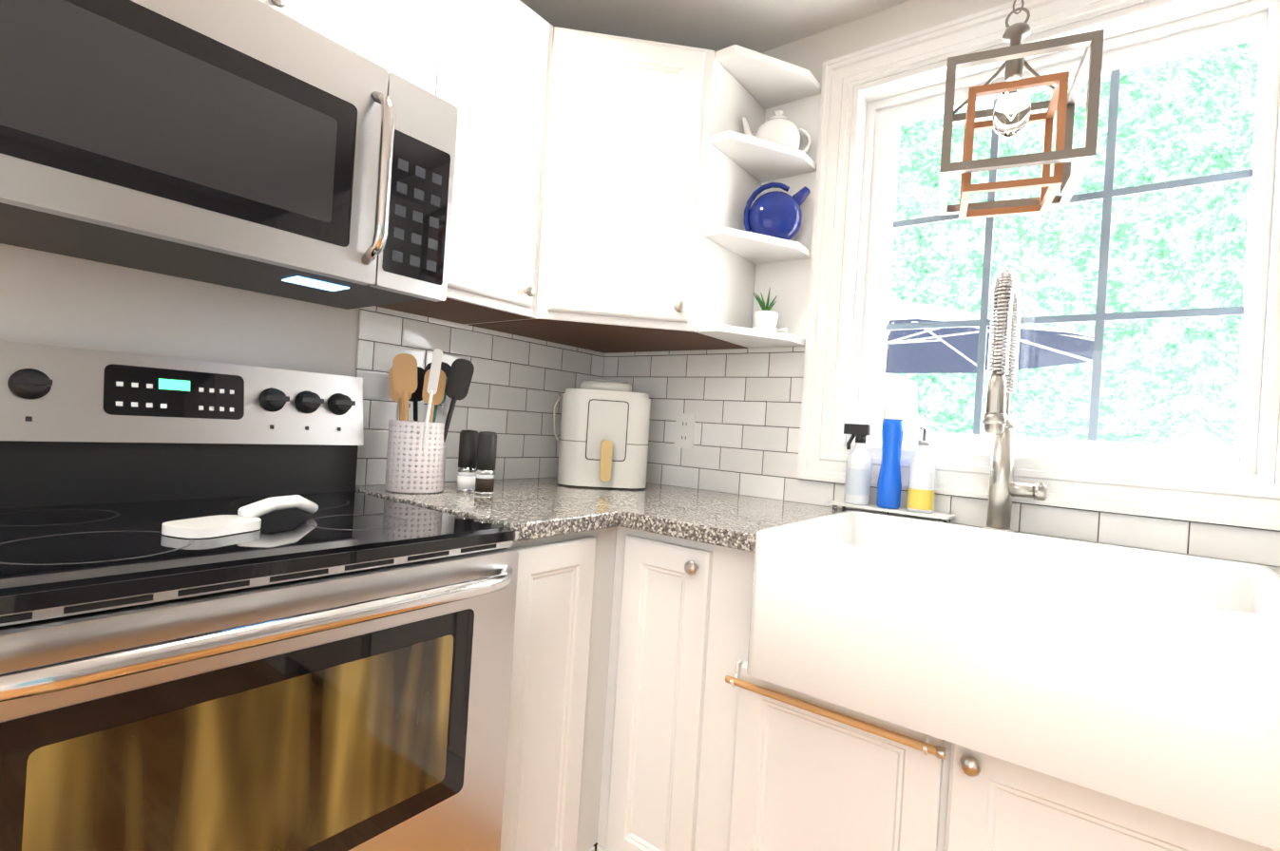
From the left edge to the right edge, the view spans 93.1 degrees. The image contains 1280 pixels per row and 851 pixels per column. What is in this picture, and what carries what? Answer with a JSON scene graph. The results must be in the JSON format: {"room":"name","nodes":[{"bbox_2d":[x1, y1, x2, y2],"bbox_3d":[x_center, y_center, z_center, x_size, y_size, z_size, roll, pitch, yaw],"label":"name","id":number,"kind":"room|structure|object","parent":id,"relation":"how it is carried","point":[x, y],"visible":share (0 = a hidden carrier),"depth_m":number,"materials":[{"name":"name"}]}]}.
{"room":"kitchen","nodes":[
{"label":"kitchen","id":0,"kind":"room"},
{"bbox_2d":[0,243,557,485],"bbox_3d":[-1.449,-0.141,0.699,0.110,2.340,4.460,4,0,37],"label":"wall","id":1,"kind":"structure","parent":0,"point":[52,299],"depth_m":1.23,"materials":[{"name":"paint"}]},
{"bbox_2d":[258,0,553,324],"bbox_3d":[-0.688,-0.700,1.256,0.356,0.779,1.095,4,0,37],"label":"upper cabinet","id":2,"kind":"object","parent":1,"relation":"attached to","point":[484,66],"visible":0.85,"depth_m":1.45,"materials":[{"name":"white wood"}]},
{"bbox_2d":[0,0,458,309],"bbox_3d":[-0.762,-0.492,1.091,0.461,0.412,0.756,4,0,37],"label":"over-the-range microwave","id":3,"kind":"object","parent":2,"relation":"attached to","point":[256,145],"visible":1,"depth_m":0.97,"materials":[{"name":"silver metal"}]},
{"bbox_2d":[355,305,604,485],"bbox_3d":[-0.440,-0.062,1.925,0.006,0.466,0.948,4,0,37],"label":"tile backsplash","id":4,"kind":"structure","parent":1,"relation":"attached to","point":[519,385],"depth_m":1.87,"materials":[{"name":"white tile"}]},
{"bbox_2d":[408,401,413,420],"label":"outlet","id":5,"kind":"object","parent":4,"relation":"attached to","point":[410,404],"depth_m":1.67,"materials":[{"name":"white plastic"}]},
{"bbox_2d":[418,400,423,420],"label":"outlet","id":6,"kind":"object","parent":4,"relation":"attached to","point":[421,403],"depth_m":1.69,"materials":[{"name":"white plastic"}]},
{"bbox_2d":[441,395,451,415],"bbox_3d":[-0.550,-0.095,1.735,0.048,0.130,0.048,4,0,37],"label":"outlet","id":7,"kind":"object","parent":4,"relation":"attached to","point":[446,405],"visible":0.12,"depth_m":1.73,"materials":[{"name":"white plastic"}]},
{"bbox_2d":[519,0,910,53],"bbox_3d":[0.070,-1.257,-0.472,3.830,0.080,4.560,4,0,37],"label":"ceiling","id":8,"kind":"structure","parent":0,"point":[756,26],"depth_m":1.81,"materials":[{"name":"paint"}]},
{"bbox_2d":[937,0,1104,219],"bbox_3d":[0.797,-0.821,1.285,0.305,0.700,0.305,4,0,37],"label":"lantern pendant light","id":9,"kind":"object","parent":8,"relation":"hanging from","point":[1008,116],"visible":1,"depth_m":1.22,"materials":[{"name":"brown"}]},
{"bbox_2d":[602,0,1279,567],"bbox_3d":[1.373,0.036,1.242,3.720,2.340,0.160,4,0,37],"label":"wall","id":10,"kind":"structure","parent":0,"point":[811,53],"depth_m":1.73,"materials":[{"name":"paint"}]},
{"bbox_2d":[466,26,821,353],"bbox_3d":[0.014,-0.656,1.810,0.800,0.779,0.634,4,0,37],"label":"upper cabinet","id":11,"kind":"object","parent":10,"relation":"attached to","point":[660,166],"visible":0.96,"depth_m":1.64,"materials":[{"name":"white wood"}]},
{"bbox_2d":[750,286,786,332],"bbox_3d":[0.384,-0.335,1.788,0.127,0.140,0.100,4,0,37],"label":"plant pot","id":12,"kind":"object","parent":11,"relation":"in","point":[766,318],"visible":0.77,"depth_m":1.77,"materials":[{"name":"white ceramic"}]},
{"bbox_2d":[741,110,811,152],"bbox_3d":[0.404,-0.861,1.796,0.165,0.144,0.147,4,0,37],"label":"teapot","id":13,"kind":"object","parent":11,"relation":"in","point":[778,127],"visible":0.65,"depth_m":1.75,"materials":[{"name":"white ceramic"}]},
{"bbox_2d":[743,182,810,240],"bbox_3d":[0.402,-0.622,1.785,0.163,0.187,0.115,4,0,37],"label":"teapot","id":14,"kind":"object","parent":11,"relation":"in","point":[776,214],"visible":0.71,"depth_m":1.76,"materials":[{"name":"blue ceramic"}]},
{"bbox_2d":[603,346,1279,566],"bbox_3d":[1.284,0.047,1.205,3.608,0.466,0.006,4,0,37],"label":"tile backsplash","id":15,"kind":"structure","parent":10,"relation":"attached to","point":[743,406],"depth_m":1.89,"materials":[{"name":"white tile"}]},
{"bbox_2d":[674,413,695,448],"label":"outlet","id":16,"kind":"object","parent":15,"relation":"attached to","point":[684,433],"depth_m":2.06,"materials":[{"name":"white plastic"}]},
{"bbox_2d":[797,0,1279,531],"bbox_3d":[0.980,-0.431,1.534,1.082,1.238,0.158,4,0,37],"label":"window","id":17,"kind":"structure","parent":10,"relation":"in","point":[875,99],"depth_m":1.50,"materials":[{"name":"white wood"}]},
{"bbox_3d":[-0.095,1.147,-0.498,3.620,0.060,4.300,4,0,37],"label":"floor","id":18,"kind":"structure","parent":0,"visible":0},
{"bbox_2d":[0,340,518,850],"bbox_3d":[-0.707,0.479,1.003,0.734,1.195,0.768,4,0,37],"label":"range","id":19,"kind":"object","parent":18,"relation":"on","point":[333,673],"visible":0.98,"depth_m":0.88,"materials":[{"name":"silver metal"}]},
{"bbox_2d":[161,495,318,538],"bbox_3d":[-0.630,0.143,0.992,0.129,0.041,0.247,4,0,37],"label":"spoon rest","id":20,"kind":"object","parent":19,"relation":"on","point":[246,519],"visible":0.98,"depth_m":0.95,"materials":[{"name":"white ceramic"}]},
{"bbox_2d":[499,527,616,850],"bbox_3d":[-0.243,0.665,1.734,0.617,0.883,0.965,4,0,37],"label":"base cabinet","id":21,"kind":"object","parent":18,"relation":"on","point":[558,693],"visible":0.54,"depth_m":1.32,"materials":[{"name":"white wood"}]},
{"bbox_2d":[596,526,1275,850],"bbox_3d":[0.569,0.716,1.307,1.231,0.883,0.655,4,0,37],"label":"base cabinet","id":22,"kind":"object","parent":18,"relation":"on","point":[710,744],"visible":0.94,"depth_m":1.21,"materials":[{"name":"white wood"}]},
{"bbox_2d":[355,477,1279,575],"bbox_3d":[0.974,0.280,0.823,3.614,0.036,0.965,4,0,37],"label":"countertop","id":23,"kind":"structure","parent":22,"relation":"on","point":[525,509],"depth_m":1.42,"materials":[{"name":"grey stone"}]},
{"bbox_2d":[384,348,474,494],"bbox_3d":[-0.549,-0.010,1.530,0.239,0.349,0.169,4,0,37],"label":"utensil crock","id":24,"kind":"object","parent":23,"relation":"on","point":[416,453],"visible":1,"depth_m":1.48,"materials":[{"name":"white ceramic"}]},
{"bbox_2d":[457,429,496,495],"bbox_3d":[-0.423,0.093,1.573,0.116,0.160,0.055,4,0,37],"label":"pepper shaker","id":25,"kind":"object","parent":23,"relation":"on","point":[476,461],"visible":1,"depth_m":1.55,"materials":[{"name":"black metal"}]},
{"bbox_2d":[553,379,650,488],"bbox_3d":[-0.118,0.021,1.986,0.330,0.332,0.330,4,0,37],"label":"air fryer","id":26,"kind":"object","parent":23,"relation":"on","point":[603,439],"visible":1,"depth_m":1.85,"materials":[{"name":"white plastic"}]},
{"bbox_2d":[827,405,955,522],"bbox_3d":[0.663,0.094,1.595,0.300,0.294,0.100,4,0,37],"label":"bottles","id":27,"kind":"object","parent":23,"relation":"on","point":[921,489],"visible":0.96,"depth_m":1.57,"materials":[{"name":"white plastic"}]},
{"bbox_2d":[746,510,1279,850],"bbox_3d":[0.681,0.366,1.140,0.772,0.272,0.559,4,0,37],"label":"farmhouse sink","id":28,"kind":"object","parent":23,"relation":"in","point":[1150,679],"visible":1,"depth_m":0.91,"materials":[{"name":"white ceramic"}]},
{"bbox_2d":[982,267,1048,532],"bbox_3d":[0.843,-0.050,1.358,0.126,0.605,0.227,4,0,37],"label":"spring faucet","id":29,"kind":"object","parent":23,"relation":"on","point":[1000,427],"visible":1,"depth_m":1.40,"materials":[{"name":"silver metal"}]},
{"label":"outside","id":30,"kind":"structure","parent":0,"visible":0},
{"bbox_2d":[881,38,1260,447],"bbox_3d":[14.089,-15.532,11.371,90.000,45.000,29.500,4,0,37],"label":"window panes","id":31,"kind":"structure","parent":30,"point":[1189,273],"depth_m":15.27,"materials":[{"name":"clear glass"}]}
]}

